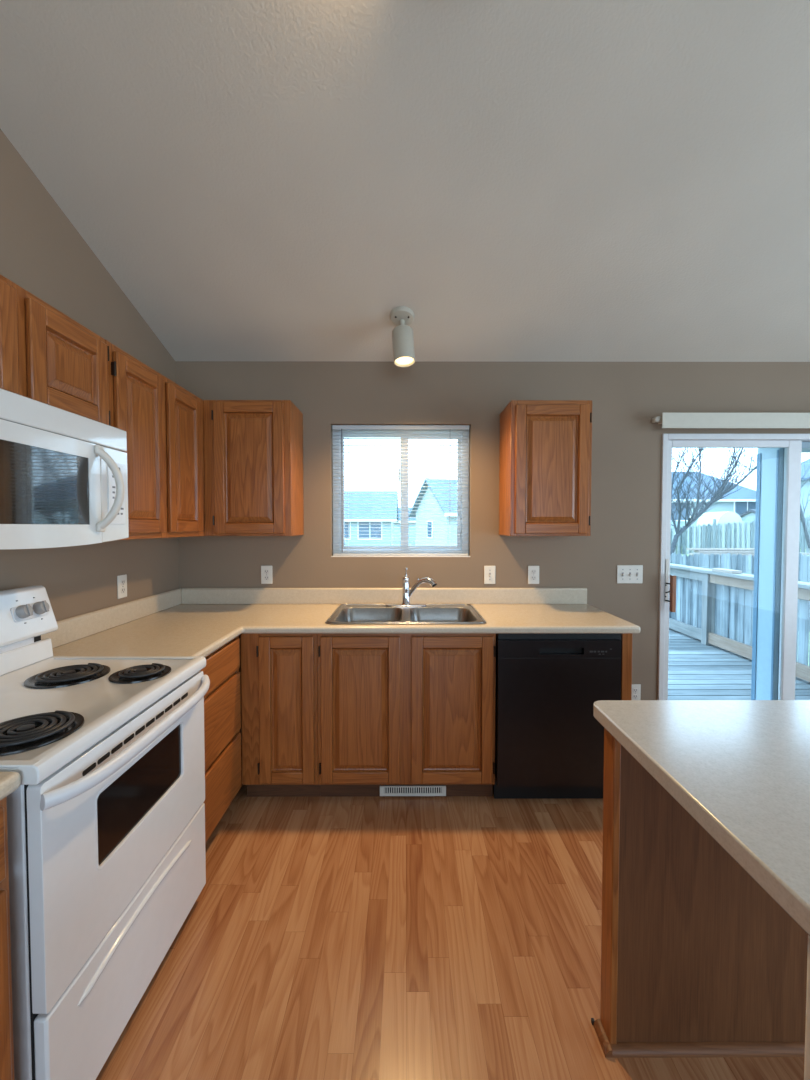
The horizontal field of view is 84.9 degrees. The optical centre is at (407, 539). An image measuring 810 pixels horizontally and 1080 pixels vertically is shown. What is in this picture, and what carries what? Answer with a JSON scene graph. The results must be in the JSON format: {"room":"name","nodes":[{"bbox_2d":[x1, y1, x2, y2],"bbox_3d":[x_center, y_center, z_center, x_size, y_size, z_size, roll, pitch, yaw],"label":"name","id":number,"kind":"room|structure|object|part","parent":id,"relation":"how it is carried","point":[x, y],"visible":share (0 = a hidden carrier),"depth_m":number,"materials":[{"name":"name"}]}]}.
{"room":"kitchen","nodes":[
{"label":"kitchen","id":0,"kind":"room"},
{"bbox_2d":[0,129,178,620],"bbox_3d":[-1.517,-0.417,-0.912,0.150,3.701,7.709,0,2,0],"label":"wall","id":1,"kind":"structure","parent":0,"point":[42,252],"depth_m":1.92,"materials":[{"name":"beige paint"}]},
{"bbox_2d":[0,274,110,424],"bbox_3d":[-1.284,-0.577,1.298,0.324,0.342,0.761,0,2,0],"label":"upper cabinet","id":2,"kind":"object","parent":1,"relation":"attached to","point":[47,356],"visible":0.73,"depth_m":1.40,"materials":[{"name":"brown wood"}]},
{"bbox_3d":[-1.131,-0.565,1.105,0.018,0.302,0.346,0,2,0],"label":"door","id":3,"kind":"part","parent":2,"relation":"part of","materials":[{"name":"brown wood"}]},
{"bbox_2d":[0,388,128,548],"bbox_3d":[-1.215,-0.190,1.309,0.457,0.426,0.758,0,2,0],"label":"microwave","id":4,"kind":"object","parent":2,"relation":"attached to","point":[64,476],"visible":1,"depth_m":1.35,"materials":[{"name":"white plastic"}]},
{"bbox_3d":[-1.080,-0.146,1.234,0.034,0.344,0.606,0,2,0],"label":"door","id":5,"kind":"part","parent":4,"relation":"part of","materials":[{"name":"white plastic"}]},
{"bbox_3d":[-1.056,-0.309,1.517,0.016,0.030,0.032,0,2,0],"label":"handle mount","id":6,"kind":"part","parent":4,"relation":"part of","materials":[{"name":"white plastic"}]},
{"bbox_3d":[-1.056,-0.043,1.525,0.016,0.030,0.032,0,2,0],"label":"handle mount","id":7,"kind":"part","parent":4,"relation":"part of","materials":[{"name":"white plastic"}]},
{"bbox_3d":[-1.027,-0.176,1.532,0.083,0.279,0.036,-1,2,-19],"label":"handle","id":8,"kind":"part","parent":4,"relation":"part of","materials":[{"name":"white plastic"}]},
{"bbox_3d":[-1.132,-0.577,1.494,0.018,0.302,0.344,0,2,0],"label":"door","id":9,"kind":"part","parent":2,"relation":"part of","materials":[{"name":"brown wood"}]},
{"bbox_3d":[-1.132,-0.577,1.494,0.015,0.186,0.228,0,2,0],"label":"door panel","id":10,"kind":"part","parent":2,"relation":"part of","materials":[{"name":"brown wood"}]},
{"bbox_2d":[41,588,181,647],"bbox_3d":[-1.437,0.372,2.237,0.020,0.102,1.155,0,2,0],"label":"backsplash","id":11,"kind":"structure","parent":1,"relation":"attached to","point":[71,629],"depth_m":2.12,"materials":[{"name":"beige laminate"}]},
{"bbox_2d":[117,574,126,598],"bbox_3d":[-1.446,0.236,2.248,0.008,0.116,0.072,0,2,0],"label":"wall outlet","id":12,"kind":"object","parent":1,"relation":"attached to","point":[122,579],"visible":1,"depth_m":2.24,"materials":[{"name":"white plastic"}]},
{"bbox_2d":[105,340,204,539],"bbox_3d":[-1.286,-0.396,2.240,0.324,0.762,1.105,0,2,0],"label":"upper cabinet","id":13,"kind":"object","parent":1,"relation":"attached to","point":[162,421],"visible":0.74,"depth_m":2.01,"materials":[{"name":"brown wood"}]},
{"bbox_3d":[-1.133,-0.384,1.892,0.018,0.708,0.336,0,2,0],"label":"door","id":14,"kind":"part","parent":13,"relation":"part of","materials":[{"name":"brown wood"}]},
{"bbox_3d":[-1.133,-0.384,1.892,0.015,0.592,0.220,0,2,0],"label":"door panel","id":15,"kind":"part","parent":13,"relation":"part of","materials":[{"name":"brown wood"}]},
{"bbox_3d":[-1.134,-0.396,2.265,0.018,0.708,0.330,0,2,0],"label":"door","id":16,"kind":"part","parent":13,"relation":"part of","materials":[{"name":"brown wood"}]},
{"bbox_3d":[-1.134,-0.396,2.265,0.015,0.592,0.214,0,2,0],"label":"door panel","id":17,"kind":"part","parent":13,"relation":"part of","materials":[{"name":"brown wood"}]},
{"bbox_2d":[0,0,809,361],"bbox_3d":[1.480,-1.737,-0.945,6.145,1.461,7.709,0,2,0],"label":"ceiling","id":18,"kind":"structure","parent":0,"point":[260,180],"depth_m":1.71,"materials":[{"name":"white paint"}]},
{"bbox_2d":[390,306,414,366],"bbox_3d":[-0.025,-1.099,2.407,0.138,0.289,0.152,0,2,0],"label":"ceiling spotlight","id":19,"kind":"object","parent":18,"relation":"attached to","point":[402,317],"visible":1,"depth_m":2.36,"materials":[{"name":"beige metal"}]},
{"bbox_3d":[-0.020,-1.057,2.402,0.128,0.204,0.138,0,2,0],"label":"lamp shade","id":20,"kind":"part","parent":19,"relation":"part of","materials":[{"name":"beige metal"}]},
{"bbox_3d":[-0.015,-0.977,2.395,0.104,0.028,0.103,0,2,0],"label":"bulb","id":21,"kind":"part","parent":19,"relation":"part of","materials":[{"name":"white glass"}]},
{"bbox_2d":[96,745,804,1079],"bbox_3d":[1.480,1.492,-0.846,6.145,0.120,7.709,0,2,0],"label":"floor","id":22,"kind":"structure","parent":0,"point":[362,937],"depth_m":1.45,"materials":[{"name":"laminate"}]},
{"bbox_2d":[0,796,14,1079],"bbox_3d":[-1.102,0.960,0.307,0.629,0.874,1.200,0,2,0],"label":"base cabinet","id":23,"kind":"object","parent":22,"relation":"on","point":[6,1010],"visible":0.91,"depth_m":0.87,"materials":[{"name":"brown wood"}]},
{"bbox_3d":[-0.797,0.603,0.604,0.018,0.146,0.535,0,2,0],"label":"drawer","id":24,"kind":"part","parent":23,"relation":"part of","materials":[{"name":"brown wood"}]},
{"bbox_3d":[-0.797,0.984,0.616,0.018,0.574,0.535,0,2,0],"label":"door","id":25,"kind":"part","parent":23,"relation":"part of","materials":[{"name":"brown wood"}]},
{"bbox_2d":[0,772,20,800],"bbox_3d":[-1.109,0.451,0.289,0.667,0.140,1.215,0,2,0],"label":"countertop","id":26,"kind":"structure","parent":23,"relation":"on","point":[9,781],"depth_m":0.87,"materials":[{"name":"beige laminate"}]},
{"bbox_2d":[0,586,209,1079],"bbox_3d":[-1.055,0.774,1.298,0.715,1.184,0.777,0,2,0],"label":"electric range","id":27,"kind":"object","parent":22,"relation":"on","point":[106,813],"visible":1,"depth_m":1.15,"materials":[{"name":"white paint"}]},
{"bbox_3d":[-1.324,0.248,1.533,0.037,0.048,0.046,0,2,0],"label":"control knob","id":28,"kind":"part","parent":27,"relation":"part of","materials":[{"name":"grey plastic"}]},
{"bbox_3d":[-1.337,0.254,1.569,0.020,0.050,0.142,0,2,0],"label":"knob plate","id":29,"kind":"part","parent":27,"relation":"part of","materials":[{"name":"white paint"}]},
{"bbox_3d":[-0.902,0.450,1.056,0.176,0.014,0.184,0,2,0],"label":"coil burner","id":30,"kind":"part","parent":27,"relation":"part of","materials":[{"name":"black metal"}]},
{"bbox_3d":[-1.324,0.246,1.603,0.037,0.048,0.046,0,2,0],"label":"control knob","id":31,"kind":"part","parent":27,"relation":"part of","materials":[{"name":"grey plastic"}]},
{"bbox_2d":[0,712,84,755],"bbox_3d":[-0.907,0.457,1.052,0.226,0.005,0.226,-1,2,-26],"label":"burner","id":32,"kind":"object","parent":27,"relation":"on","point":[21,733],"depth_m":1.04,"materials":[{"name":"black metal"}]},
{"bbox_2d":[24,665,110,688],"bbox_3d":[-1.109,0.444,1.452,0.226,0.005,0.226,-1,2,-26],"label":"burner","id":33,"kind":"object","parent":27,"relation":"on","point":[59,676],"depth_m":1.42,"materials":[{"name":"black metal"}]},
{"bbox_3d":[-1.104,0.438,1.456,0.176,0.014,0.184,0,2,0],"label":"coil burner","id":34,"kind":"part","parent":27,"relation":"part of","materials":[{"name":"black metal"}]},
{"bbox_2d":[0,656,205,784],"bbox_3d":[-1.042,0.468,1.281,0.580,0.042,0.761,0,2,0],"label":"cooktop","id":35,"kind":"object","parent":27,"relation":"in","point":[55,711],"depth_m":1.25,"materials":[{"name":"white metal"}]},
{"bbox_2d":[26,671,204,1013],"bbox_3d":[-0.775,0.746,1.293,0.030,0.494,0.739,0,2,0],"label":"oven","id":36,"kind":"object","parent":27,"relation":"in","point":[90,856],"depth_m":1.10,"materials":[{"name":"white metal"}]},
{"bbox_3d":[-0.775,1.157,1.306,0.030,0.314,0.739,0,2,0],"label":"storage drawer","id":37,"kind":"part","parent":27,"relation":"part of","materials":[{"name":"white metal"}]},
{"bbox_3d":[-0.731,0.536,1.284,0.069,0.043,0.754,0,2,0],"label":"door handle","id":38,"kind":"part","parent":27,"relation":"part of","materials":[{"name":"white paint"}]},
{"bbox_3d":[-0.761,0.714,1.293,0.003,0.197,0.426,0,2,0],"label":"window trim","id":39,"kind":"part","parent":27,"relation":"part of","materials":[{"name":"white ceramic"}]},
{"bbox_2d":[108,665,170,683],"bbox_3d":[-0.886,0.444,1.472,0.180,0.005,0.180,0,2,-11],"label":"burner","id":40,"kind":"object","parent":27,"relation":"on","point":[129,674],"depth_m":1.44,"materials":[{"name":"black metal"}]},
{"bbox_3d":[-0.882,0.437,1.476,0.132,0.014,0.139,0,2,0],"label":"coil burner","id":41,"kind":"part","parent":27,"relation":"part of","materials":[{"name":"black metal"}]},
{"bbox_2d":[200,636,240,842],"bbox_3d":[-1.131,0.909,1.951,0.619,0.874,0.546,0,2,0],"label":"base cabinet","id":42,"kind":"object","parent":22,"relation":"on","point":[222,702],"visible":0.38,"depth_m":1.97,"materials":[{"name":"brown wood"}]},
{"bbox_3d":[-0.831,0.562,1.954,0.018,0.148,0.456,0,2,0],"label":"drawer","id":43,"kind":"part","parent":42,"relation":"part of","materials":[{"name":"brown wood"}]},
{"bbox_3d":[-0.850,0.859,1.950,0.019,0.774,0.546,0,2,0],"label":"frame","id":44,"kind":"part","parent":42,"relation":"part of","materials":[{"name":"brown wood"}]},
{"bbox_3d":[-0.831,1.097,1.970,0.018,0.273,0.456,0,2,0],"label":"drawer","id":45,"kind":"part","parent":42,"relation":"part of","materials":[{"name":"brown wood"}]},
{"bbox_3d":[-0.831,0.799,1.961,0.018,0.285,0.456,0,2,0],"label":"drawer","id":46,"kind":"part","parent":42,"relation":"part of","materials":[{"name":"brown wood"}]},
{"bbox_2d":[241,634,320,796],"bbox_3d":[-0.643,0.892,2.519,0.383,0.874,0.625,0,2,0],"label":"base cabinet","id":47,"kind":"object","parent":22,"relation":"on","point":[279,672],"visible":0.8,"depth_m":2.21,"materials":[{"name":"brown wood"}]},
{"bbox_3d":[-0.603,0.851,2.215,0.273,0.742,0.018,0,2,0],"label":"door","id":48,"kind":"part","parent":47,"relation":"part of","materials":[{"name":"brown wood"}]},
{"bbox_3d":[-0.603,0.851,2.215,0.157,0.626,0.015,0,2,0],"label":"door panel","id":49,"kind":"part","parent":47,"relation":"part of","materials":[{"name":"brown wood"}]},
{"bbox_2d":[317,634,495,796],"bbox_3d":[-0.003,0.892,2.521,0.894,0.874,0.625,0,2,0],"label":"base cabinet","id":50,"kind":"object","parent":22,"relation":"on","point":[394,709],"visible":0.91,"depth_m":2.21,"materials":[{"name":"brown wood"}]},
{"bbox_2d":[41,588,640,656],"bbox_3d":[-0.146,0.391,2.241,2.602,0.140,1.155,0,2,0],"label":"countertop","id":51,"kind":"structure","parent":50,"relation":"on","point":[179,621],"depth_m":2.37,"materials":[{"name":"beige laminate"}]},
{"bbox_2d":[325,604,486,623],"bbox_3d":[-0.006,0.495,2.497,0.824,0.180,0.552,0,2,0],"label":"sink","id":52,"kind":"object","parent":51,"relation":"in","point":[344,613],"visible":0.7,"depth_m":2.65,"materials":[{"name":"silver metal"}]},
{"bbox_3d":[-0.203,0.499,2.456,0.350,0.175,0.400,0,2,0],"label":"bowl","id":53,"kind":"part","parent":52,"relation":"part of","materials":[{"name":"silver metal"}]},
{"bbox_3d":[0.191,0.499,2.457,0.350,0.175,0.400,0,2,0],"label":"bowl","id":54,"kind":"part","parent":52,"relation":"part of","materials":[{"name":"silver metal"}]},
{"bbox_2d":[385,568,436,605],"bbox_3d":[0.029,0.285,2.701,0.324,0.235,0.107,0,2,14],"label":"faucet","id":55,"kind":"object","parent":51,"relation":"on","point":[407,592],"visible":1,"depth_m":2.69,"materials":[{"name":"silver metal"}]},
{"bbox_3d":[-0.007,0.398,2.713,0.256,0.008,0.060,0,2,0],"label":"deck plate","id":56,"kind":"part","parent":55,"relation":"part of","materials":[{"name":"silver metal"}]},
{"bbox_3d":[0.082,0.289,2.667,0.196,0.135,0.040,1,2,23],"label":"spout","id":57,"kind":"part","parent":55,"relation":"part of","materials":[{"name":"silver metal"}]},
{"bbox_3d":[-0.234,0.851,2.216,0.396,0.742,0.018,0,2,0],"label":"door","id":58,"kind":"part","parent":50,"relation":"part of","materials":[{"name":"brown wood"}]},
{"bbox_3d":[-0.234,0.851,2.216,0.280,0.626,0.015,0,2,0],"label":"door panel","id":59,"kind":"part","parent":50,"relation":"part of","materials":[{"name":"brown wood"}]},
{"bbox_2d":[380,785,445,795],"bbox_3d":[0.030,1.300,2.294,0.343,0.052,0.009,0,2,0],"label":"vent register","id":60,"kind":"object","parent":50,"relation":"attached to","point":[436,790],"visible":1,"depth_m":2.29,"materials":[{"name":"white plastic"}]},
{"bbox_3d":[0.225,0.851,2.217,0.411,0.742,0.018,0,2,0],"label":"door","id":61,"kind":"part","parent":50,"relation":"part of","materials":[{"name":"brown wood"}]},
{"bbox_3d":[0.225,0.851,2.217,0.295,0.626,0.015,0,2,0],"label":"door panel","id":62,"kind":"part","parent":50,"relation":"part of","materials":[{"name":"brown wood"}]},
{"bbox_2d":[494,633,621,798],"bbox_3d":[0.761,0.896,2.497,0.622,0.868,0.602,0,2,0],"label":"dishwasher","id":63,"kind":"object","parent":22,"relation":"on","point":[549,741],"visible":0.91,"depth_m":2.20,"materials":[{"name":"black plastic"}]},
{"bbox_3d":[0.755,1.284,2.293,0.610,0.104,0.015,0,2,0],"label":"kick panel","id":64,"kind":"part","parent":63,"relation":"part of","materials":[{"name":"black plastic"}]},
{"bbox_2d":[621,633,632,699],"bbox_3d":[1.104,0.892,2.527,0.051,0.874,0.594,0,2,0],"label":"cabinet end panel","id":65,"kind":"object","parent":22,"relation":"on","point":[626,655],"visible":0.02,"depth_m":2.22,"materials":[{"name":"brown wood"}]},
{"bbox_2d":[591,728,809,1079],"bbox_3d":[1.361,0.955,0.439,1.675,0.875,1.612,0,2,0],"label":"base cabinet","id":66,"kind":"object","parent":22,"relation":"on","point":[698,959],"visible":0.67,"depth_m":1.18,"materials":[{"name":"brown wood"}]},
{"bbox_3d":[0.534,1.360,1.210,0.019,0.019,0.076,0,2,0],"label":"molding","id":67,"kind":"part","parent":66,"relation":"part of","materials":[{"name":"brown wood"}]},
{"bbox_2d":[593,700,809,935],"bbox_3d":[1.409,0.498,0.414,1.780,0.038,1.690,0,2,0],"label":"countertop","id":68,"kind":"structure","parent":66,"relation":"on","point":[740,769],"depth_m":0.90,"materials":[{"name":"grey laminate"}]},
{"bbox_3d":[1.362,1.361,1.183,1.671,0.019,0.019,0,2,0],"label":"molding","id":69,"kind":"part","parent":66,"relation":"part of","materials":[{"name":"brown wood"}]},
{"bbox_2d":[175,361,809,744],"bbox_3d":[1.470,0.097,2.892,5.845,2.440,0.150,0,2,0],"label":"wall","id":70,"kind":"structure","parent":0,"point":[625,397],"depth_m":2.80,"materials":[{"name":"beige paint"}]},
{"bbox_2d":[203,400,303,535],"bbox_3d":[-0.899,-0.408,2.633,0.489,0.762,0.322,0,2,0],"label":"upper cabinet","id":71,"kind":"object","parent":70,"relation":"attached to","point":[253,449],"visible":1,"depth_m":2.48,"materials":[{"name":"brown wood"}]},
{"bbox_3d":[-0.886,-0.403,2.481,0.390,0.734,0.018,0,2,0],"label":"door","id":72,"kind":"part","parent":71,"relation":"part of","materials":[{"name":"brown wood"}]},
{"bbox_3d":[-0.886,-0.403,2.481,0.274,0.618,0.015,0,2,0],"label":"door panel","id":73,"kind":"part","parent":71,"relation":"part of","materials":[{"name":"brown wood"}]},
{"bbox_2d":[261,566,271,583],"bbox_3d":[-0.892,0.221,2.810,0.072,0.116,0.008,0,2,0],"label":"wall outlet","id":74,"kind":"object","parent":70,"relation":"attached to","point":[266,571],"visible":1,"depth_m":2.81,"materials":[{"name":"white plastic"}]},
{"bbox_2d":[181,588,586,603],"bbox_3d":[-0.143,0.355,2.808,2.569,0.102,0.019,0,2,0],"label":"backsplash","id":75,"kind":"structure","parent":70,"relation":"attached to","point":[188,595],"depth_m":2.80,"materials":[{"name":"beige laminate"}]},
{"bbox_2d":[331,429,469,556],"bbox_3d":[-0.040,-0.314,2.874,0.886,0.842,0.144,0,2,0],"label":"window","id":76,"kind":"structure","parent":70,"relation":"in","point":[461,539],"depth_m":2.89,"materials":[{"name":"white plastic"}]},
{"bbox_3d":[-0.214,-0.315,2.899,0.445,0.757,0.023,0,2,0],"label":"sliding sash","id":77,"kind":"part","parent":76,"relation":"part of","materials":[{"name":"clear glass"}]},
{"bbox_2d":[332,425,468,555],"bbox_3d":[-0.040,-0.315,2.828,0.870,0.830,0.045,0,2,0],"label":"window blind","id":78,"kind":"object","parent":76,"relation":"attached to","point":[334,427],"visible":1,"depth_m":2.83,"materials":[{"name":"white plastic"}]},
{"bbox_3d":[-0.375,-0.308,2.834,0.001,0.791,0.030,0,2,0],"label":"ladder cord","id":79,"kind":"part","parent":78,"relation":"part of","materials":[{"name":"white fabric"}]},
{"bbox_3d":[-0.040,0.094,2.847,0.866,0.012,0.024,0,2,0],"label":"rail","id":80,"kind":"part","parent":78,"relation":"part of","materials":[{"name":"white plastic"}]},
{"bbox_3d":[-0.040,0.105,2.851,0.886,0.006,0.073,0,2,0],"label":"sill","id":81,"kind":"part","parent":76,"relation":"part of","materials":[{"name":"white plastic"}]},
{"bbox_3d":[0.156,-0.316,2.927,0.399,0.757,0.022,0,2,0],"label":"fixed sash","id":82,"kind":"part","parent":76,"relation":"part of","materials":[{"name":"clear glass"}]},
{"bbox_2d":[484,566,494,583],"bbox_3d":[0.526,0.222,2.809,0.072,0.116,0.018,0,2,0],"label":"light switch","id":83,"kind":"object","parent":70,"relation":"attached to","point":[489,571],"visible":1,"depth_m":2.81,"materials":[{"name":"white plastic"}]},
{"bbox_2d":[528,566,538,583],"bbox_3d":[0.805,0.222,2.815,0.072,0.116,0.008,0,2,0],"label":"wall outlet","id":84,"kind":"object","parent":70,"relation":"attached to","point":[533,571],"visible":1,"depth_m":2.81,"materials":[{"name":"white plastic"}]},
{"bbox_2d":[499,400,591,535],"bbox_3d":[0.812,-0.408,2.637,0.457,0.762,0.322,0,2,0],"label":"upper cabinet","id":85,"kind":"object","parent":70,"relation":"attached to","point":[545,455],"visible":1,"depth_m":2.48,"materials":[{"name":"brown wood"}]},
{"bbox_3d":[0.815,-0.397,2.486,0.298,0.604,0.015,0,2,0],"label":"door panel","id":86,"kind":"part","parent":85,"relation":"part of","materials":[{"name":"brown wood"}]},
{"bbox_2d":[617,565,642,582],"bbox_3d":[1.418,0.219,2.812,0.164,0.116,0.018,0,2,0],"label":"switch","id":87,"kind":"object","parent":70,"relation":"attached to","point":[625,573],"visible":1,"depth_m":2.81,"materials":[{"name":"white plastic"}]},
{"bbox_2d":[631,684,640,699],"bbox_3d":[1.463,0.984,2.840,0.072,0.116,0.008,0,2,0],"label":"wall outlet","id":88,"kind":"object","parent":70,"relation":"attached to","point":[636,688],"visible":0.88,"depth_m":2.84,"materials":[{"name":"white plastic"}]},
{"bbox_2d":[652,413,809,427],"bbox_3d":[2.521,-0.729,2.741,1.985,0.094,0.106,0,2,0],"label":"valance","id":89,"kind":"object","parent":70,"relation":"attached to","point":[668,420],"visible":1,"depth_m":2.69,"materials":[{"name":"white plastic"}]},
{"bbox_2d":[657,434,809,699],"bbox_3d":[2.531,0.322,2.912,1.843,1.990,0.309,0,2,0],"label":"door","id":90,"kind":"structure","parent":70,"relation":"in","point":[778,474],"depth_m":2.85,"materials":[{"name":"white plastic"}]},
{"bbox_3d":[1.647,0.260,2.820,0.028,0.280,0.018,0,2,0],"label":"lock plate","id":91,"kind":"part","parent":90,"relation":"part of","materials":[{"name":"white plastic"}]},
{"bbox_3d":[1.664,0.336,2.770,0.027,0.230,0.028,0,2,0],"label":"pull handle","id":92,"kind":"part","parent":90,"relation":"part of","materials":[{"name":"brown wood"}]},
{"bbox_3d":[2.907,0.323,2.968,1.019,1.920,0.180,0,2,0],"label":"fixed panel","id":93,"kind":"part","parent":90,"relation":"part of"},
{"label":"outside","id":94,"kind":"structure","parent":0,"visible":0},
{"bbox_3d":[14.883,0.876,46.741,90.000,0.300,86.691,0,2,0],"label":"lawn","id":95,"kind":"structure","parent":94,"visible":0},
{"bbox_2d":[344,491,398,545],"bbox_3d":[-4.681,-1.148,32.453,8.000,4.879,6.830,0,2,0],"label":"house","id":96,"kind":"structure","parent":95,"relation":"on","point":[346,496],"depth_m":29.52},
{"bbox_2d":[394,508,415,545],"bbox_3d":[0.470,-1.610,51.961,9.800,4.349,6.830,0,2,0],"label":"house","id":97,"kind":"structure","parent":95,"relation":"on","point":[412,538],"depth_m":49.01,"materials":[{"name":"white"}]},
{"bbox_2d":[409,478,456,545],"bbox_3d":[3.695,-0.944,24.478,6.000,4.699,4.230,-1,2,-24],"label":"gabled house","id":98,"kind":"structure","parent":95,"relation":"on","point":[420,539],"depth_m":22.96,"materials":[{"name":"beige"}]},
{"bbox_2d":[671,472,755,530],"bbox_3d":[20.515,-2.061,33.989,10.400,6.349,7.330,0,2,0],"label":"house","id":99,"kind":"structure","parent":95,"relation":"on","point":[742,500],"depth_m":30.75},
{"bbox_2d":[668,628,809,699],"bbox_3d":[2.277,1.672,5.212,3.380,0.650,4.187,0,2,0],"label":"deck","id":100,"kind":"object","parent":95,"relation":"on","point":[697,670],"visible":0.07,"depth_m":4.51,"materials":[{"name":"grey wood"}]},
{"bbox_2d":[669,563,809,681],"bbox_3d":[3.852,0.868,5.229,0.190,0.954,3.982,0,2,0],"label":"deck railing","id":101,"kind":"object","parent":100,"relation":"on","point":[709,609],"visible":0.54,"depth_m":5.40,"materials":[{"name":"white wood"}]},
{"bbox_3d":[3.833,1.213,6.390,0.047,0.135,1.378,0,2,0],"label":"rail","id":102,"kind":"part","parent":101,"relation":"part of","materials":[{"name":"grey wood"}]},
{"bbox_3d":[3.833,0.456,6.367,0.047,0.110,1.378,0,2,0],"label":"rail","id":103,"kind":"part","parent":101,"relation":"part of","materials":[{"name":"grey wood"}]},
{"bbox_3d":[3.836,0.876,5.639,0.100,0.914,0.100,0,2,0],"label":"post","id":104,"kind":"part","parent":101,"relation":"part of","materials":[{"name":"grey wood"}]},
{"bbox_2d":[712,568,741,573],"bbox_3d":[3.827,0.370,5.303,0.120,0.035,0.320,0,2,-4],"label":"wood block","id":105,"kind":"object","parent":101,"relation":"on","point":[730,571],"visible":1,"depth_m":5.24,"materials":[{"name":"grey wood"}]},
{"bbox_3d":[3.852,0.411,5.215,0.190,0.039,3.980,0,2,0],"label":"cap rail","id":106,"kind":"part","parent":101,"relation":"part of","materials":[{"name":"grey wood"}]},
{"bbox_3d":[3.837,1.269,4.561,0.047,0.135,2.078,0,2,0],"label":"rail","id":107,"kind":"part","parent":101,"relation":"part of","materials":[{"name":"beige wood"}]},
{"bbox_3d":[3.837,0.512,4.537,0.047,0.110,2.078,0,2,0],"label":"rail","id":108,"kind":"part","parent":101,"relation":"part of","materials":[{"name":"beige wood"}]},
{"bbox_2d":[670,553,809,631],"bbox_3d":[7.017,1.067,9.110,11.080,1.620,0.119,0,2,0],"label":"fence","id":109,"kind":"object","parent":95,"relation":"on","point":[744,563],"visible":0.21,"depth_m":9.04,"materials":[{"name":"grey wood"}]},
{"bbox_2d":[739,509,755,545],"bbox_3d":[19.543,-0.137,24.242,2.000,3.099,1.930,0,2,-15],"label":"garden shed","id":110,"kind":"object","parent":95,"relation":"on","point":[749,515],"visible":0.14,"depth_m":24.14,"materials":[{"name":"white"}]},
{"bbox_2d":[800,458,809,547],"bbox_3d":[28.931,-2.462,27.495,9.400,7.549,5.830,0,2,0],"label":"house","id":111,"kind":"structure","parent":95,"relation":"on","point":[805,489],"depth_m":27.42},
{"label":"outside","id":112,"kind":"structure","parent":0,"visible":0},
{"bbox_3d":[23.939,0.902,24.659,42.000,1.100,30.880,0,2,0],"label":"lawn","id":113,"kind":"structure","parent":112,"visible":0},
{"bbox_2d":[670,448,757,555],"bbox_3d":[10.030,-2.535,14.110,5.033,6.733,3.097,0,2,0],"label":"bare tree","id":114,"kind":"object","parent":113,"relation":"on","point":[717,495],"visible":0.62,"depth_m":13.96,"materials":[{"name":"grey plant"}]},
{"bbox_2d":[696,511,741,547],"bbox_3d":[15.944,-0.412,22.638,1.320,2.050,1.600,0,2,0],"label":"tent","id":115,"kind":"object","parent":113,"relation":"on","point":[721,517],"visible":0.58,"depth_m":21.86,"materials":[{"name":"white fabric"}]},
{"bbox_2d":[670,516,809,553],"bbox_3d":[17.211,-0.349,20.082,13.522,2.281,0.120,0,2,0],"label":"picket fence","id":116,"kind":"object","parent":113,"relation":"on","point":[699,536],"visible":0.36,"depth_m":20.05,"materials":[{"name":"grey wood"}]},
{"bbox_3d":[13.910,-0.082,20.032,0.120,1.750,0.020,0,2,0],"label":"post","id":117,"kind":"part","parent":116,"relation":"part of","materials":[{"name":"grey wood"}]},
{"bbox_3d":[17.200,-0.554,20.087,13.500,0.590,0.054,0,2,0],"label":"rail","id":118,"kind":"part","parent":116,"relation":"part of","materials":[{"name":"grey wood"}]},
{"bbox_3d":[17.200,0.046,20.105,13.500,0.590,0.054,0,2,0],"label":"rail","id":119,"kind":"part","parent":116,"relation":"part of","materials":[{"name":"grey wood"}]},
{"bbox_2d":[719,449,809,547],"bbox_3d":[13.947,-2.574,17.304,4.224,5.774,2.314,0,2,10],"label":"bare tree","id":120,"kind":"object","parent":113,"relation":"on","point":[802,519],"visible":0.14,"depth_m":17.02,"materials":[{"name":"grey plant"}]},
{"bbox_3d":[8.497,0.651,11.196,1.850,0.334,0.700,0,2,0],"label":"bearer","id":121,"kind":"object","parent":113,"relation":"on","visible":0},
{"bbox_3d":[8.364,0.466,11.040,2.412,0.045,0.240,0,2,1],"label":"board","id":122,"kind":"object","parent":121,"relation":"on","visible":0},
{"bbox_3d":[8.349,0.408,11.089,2.340,0.045,0.240,0,2,1],"label":"board","id":123,"kind":"object","parent":122,"relation":"on","visible":0},
{"bbox_2d":[689,553,809,554],"bbox_3d":[8.642,0.351,11.138,3.026,0.045,0.240,0,2,-2],"label":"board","id":124,"kind":"object","parent":123,"relation":"on","point":[689,553],"visible":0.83,"depth_m":11.01,"materials":[{"name":"grey wood"}]},
{"bbox_2d":[694,550,754,552],"bbox_3d":[8.537,0.293,11.186,2.400,0.045,0.240,0,2,2],"label":"fence rail","id":125,"kind":"object","parent":124,"relation":"on","point":[697,551],"visible":0.64,"depth_m":11.09,"materials":[{"name":"grey wood"}]},
{"bbox_2d":[686,548,754,549],"bbox_3d":[8.364,0.236,11.233,2.355,0.045,0.240,0,2,2],"label":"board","id":126,"kind":"object","parent":125,"relation":"on","point":[686,548],"visible":0.64,"depth_m":11.18,"materials":[{"name":"grey wood"}]}
]}

